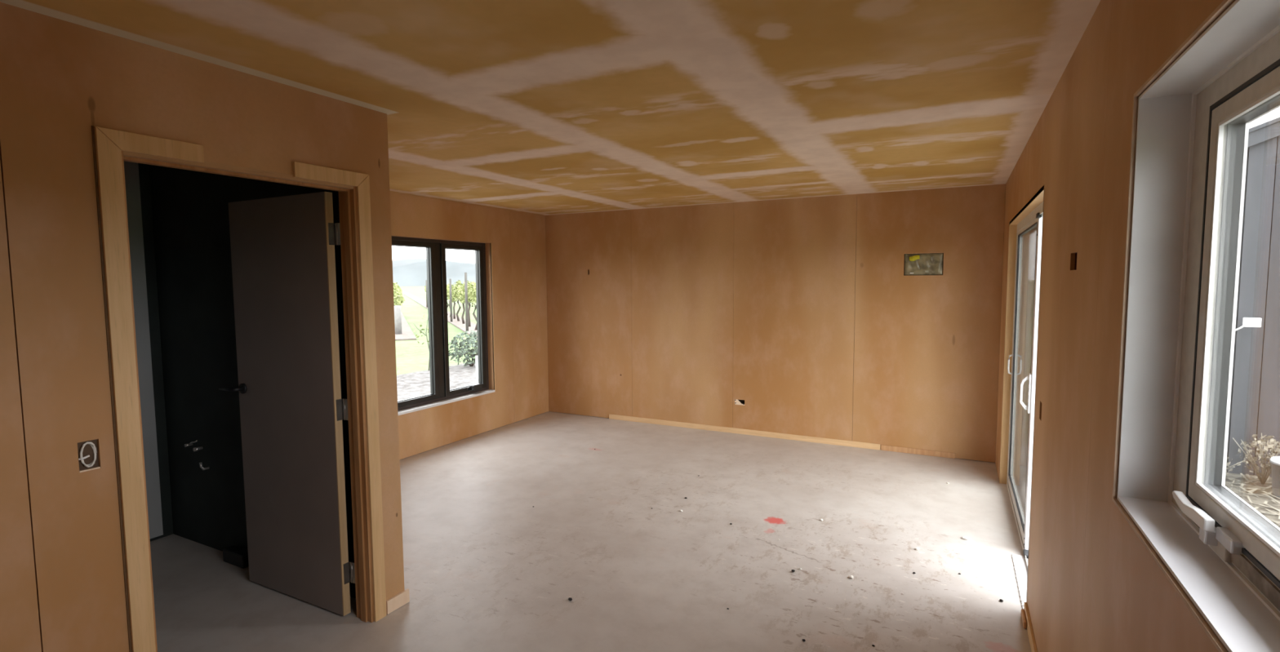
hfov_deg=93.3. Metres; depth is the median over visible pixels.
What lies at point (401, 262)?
hill
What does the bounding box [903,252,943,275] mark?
wall opening
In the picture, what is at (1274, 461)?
bucket
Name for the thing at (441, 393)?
window
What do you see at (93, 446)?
cable coil
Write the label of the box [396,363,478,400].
gravel strip
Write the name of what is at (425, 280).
post
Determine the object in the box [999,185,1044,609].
door
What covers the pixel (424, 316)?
sapling
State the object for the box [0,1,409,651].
wall
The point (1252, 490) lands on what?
litter
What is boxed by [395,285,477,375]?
ground
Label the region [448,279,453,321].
post
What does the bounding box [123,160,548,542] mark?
wall
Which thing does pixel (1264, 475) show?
weed
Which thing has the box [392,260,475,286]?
hill
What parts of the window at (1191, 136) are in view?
latch lever, latch plate, frame, sash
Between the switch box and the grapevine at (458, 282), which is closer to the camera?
the switch box
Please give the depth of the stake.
10.95 m
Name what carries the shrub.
on the gravel strip at (414, 384)
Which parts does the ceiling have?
panel, panel, panel, panel, panel, panel, panel, panel, panel, panel, panel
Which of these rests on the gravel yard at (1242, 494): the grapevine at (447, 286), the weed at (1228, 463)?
the weed at (1228, 463)
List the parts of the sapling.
stem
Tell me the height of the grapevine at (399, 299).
1.696 m
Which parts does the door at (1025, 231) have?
rail, pane, pull handle, rail, lock plate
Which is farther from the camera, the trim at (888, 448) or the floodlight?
the trim at (888, 448)
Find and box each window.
[391,235,495,415]
[1111,0,1279,651]
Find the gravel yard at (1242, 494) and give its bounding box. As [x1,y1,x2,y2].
[1225,473,1279,528]
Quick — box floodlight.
[1235,317,1261,331]
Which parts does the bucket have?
lid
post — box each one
[394,305,402,334]
[425,280,427,307]
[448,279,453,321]
[464,272,468,331]
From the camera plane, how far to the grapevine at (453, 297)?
29.66 m
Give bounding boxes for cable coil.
[78,441,100,472]
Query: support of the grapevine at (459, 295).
on the soil strip at (457, 324)
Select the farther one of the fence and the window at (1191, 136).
the fence
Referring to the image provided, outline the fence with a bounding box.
[1226,116,1279,477]
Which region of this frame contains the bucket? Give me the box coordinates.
[1269,456,1279,497]
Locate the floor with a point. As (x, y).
(486, 569)
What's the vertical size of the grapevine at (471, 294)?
1.854 m
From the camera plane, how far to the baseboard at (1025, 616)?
2.73 m
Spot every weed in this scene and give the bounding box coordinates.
[1225,457,1245,475]
[1232,432,1279,485]
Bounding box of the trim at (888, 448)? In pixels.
[880,444,955,458]
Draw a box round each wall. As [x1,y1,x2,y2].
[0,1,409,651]
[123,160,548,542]
[545,183,1005,462]
[995,0,1235,651]
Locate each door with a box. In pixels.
[91,125,386,651]
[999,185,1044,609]
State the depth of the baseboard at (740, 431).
6.26 m
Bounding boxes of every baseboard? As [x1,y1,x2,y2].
[608,413,880,450]
[1021,602,1037,651]
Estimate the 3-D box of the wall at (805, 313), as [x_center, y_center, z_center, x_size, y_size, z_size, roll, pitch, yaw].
[1.019,-0.030,6.331,4.993,2.514,0.120,2,5,28]
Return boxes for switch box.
[1074,253,1077,270]
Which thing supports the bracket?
attached to the wall at (805, 313)
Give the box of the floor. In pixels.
[150,411,1031,651]
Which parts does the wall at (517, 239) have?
wall panel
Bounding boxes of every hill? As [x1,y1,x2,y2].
[392,258,475,266]
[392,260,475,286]
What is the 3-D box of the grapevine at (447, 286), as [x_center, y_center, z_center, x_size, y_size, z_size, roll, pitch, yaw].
[-9.860,-1.354,31.427,0.567,1.798,1.704,-2,5,-23]
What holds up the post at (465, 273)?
on the soil strip at (457, 324)
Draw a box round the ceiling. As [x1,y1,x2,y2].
[0,0,1100,215]
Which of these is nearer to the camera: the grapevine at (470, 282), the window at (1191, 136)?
the window at (1191, 136)
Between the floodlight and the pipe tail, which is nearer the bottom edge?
the pipe tail
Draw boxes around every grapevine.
[393,285,402,303]
[393,286,405,306]
[446,284,453,316]
[447,288,457,319]
[451,280,462,321]
[456,283,465,324]
[460,281,473,326]
[467,281,476,329]
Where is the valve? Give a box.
[183,440,203,451]
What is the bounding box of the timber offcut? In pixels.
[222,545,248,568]
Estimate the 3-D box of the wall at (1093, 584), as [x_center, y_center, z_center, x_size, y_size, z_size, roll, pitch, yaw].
[1.373,0.309,1.770,0.130,2.514,7.758,2,5,28]
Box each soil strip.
[395,311,416,341]
[402,290,477,340]
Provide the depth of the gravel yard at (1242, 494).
4.90 m
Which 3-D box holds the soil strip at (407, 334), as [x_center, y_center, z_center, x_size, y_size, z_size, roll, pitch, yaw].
[-39.115,-4.922,93.732,125.523,0.050,103.965,2,5,28]
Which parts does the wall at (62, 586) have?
wall panel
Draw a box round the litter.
[1225,473,1279,526]
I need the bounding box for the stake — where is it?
[475,355,478,378]
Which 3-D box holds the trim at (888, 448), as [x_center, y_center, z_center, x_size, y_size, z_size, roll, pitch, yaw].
[2.544,1.153,5.551,0.620,0.050,0.010,2,5,28]
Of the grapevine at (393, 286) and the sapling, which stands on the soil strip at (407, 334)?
the grapevine at (393, 286)
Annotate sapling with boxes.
[413,314,429,370]
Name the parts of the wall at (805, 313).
wall panel, wall panel, wall panel, wall panel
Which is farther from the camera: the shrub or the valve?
the shrub
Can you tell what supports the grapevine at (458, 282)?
on the soil strip at (457, 324)
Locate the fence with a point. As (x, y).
(1255, 402)
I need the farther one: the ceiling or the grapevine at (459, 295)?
the grapevine at (459, 295)
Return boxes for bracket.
[734,399,744,405]
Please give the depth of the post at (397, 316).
21.09 m
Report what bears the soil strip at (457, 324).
on the ground at (411, 356)
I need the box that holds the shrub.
[448,330,477,366]
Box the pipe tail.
[199,462,209,471]
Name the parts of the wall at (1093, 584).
wall panel, wall panel, wall panel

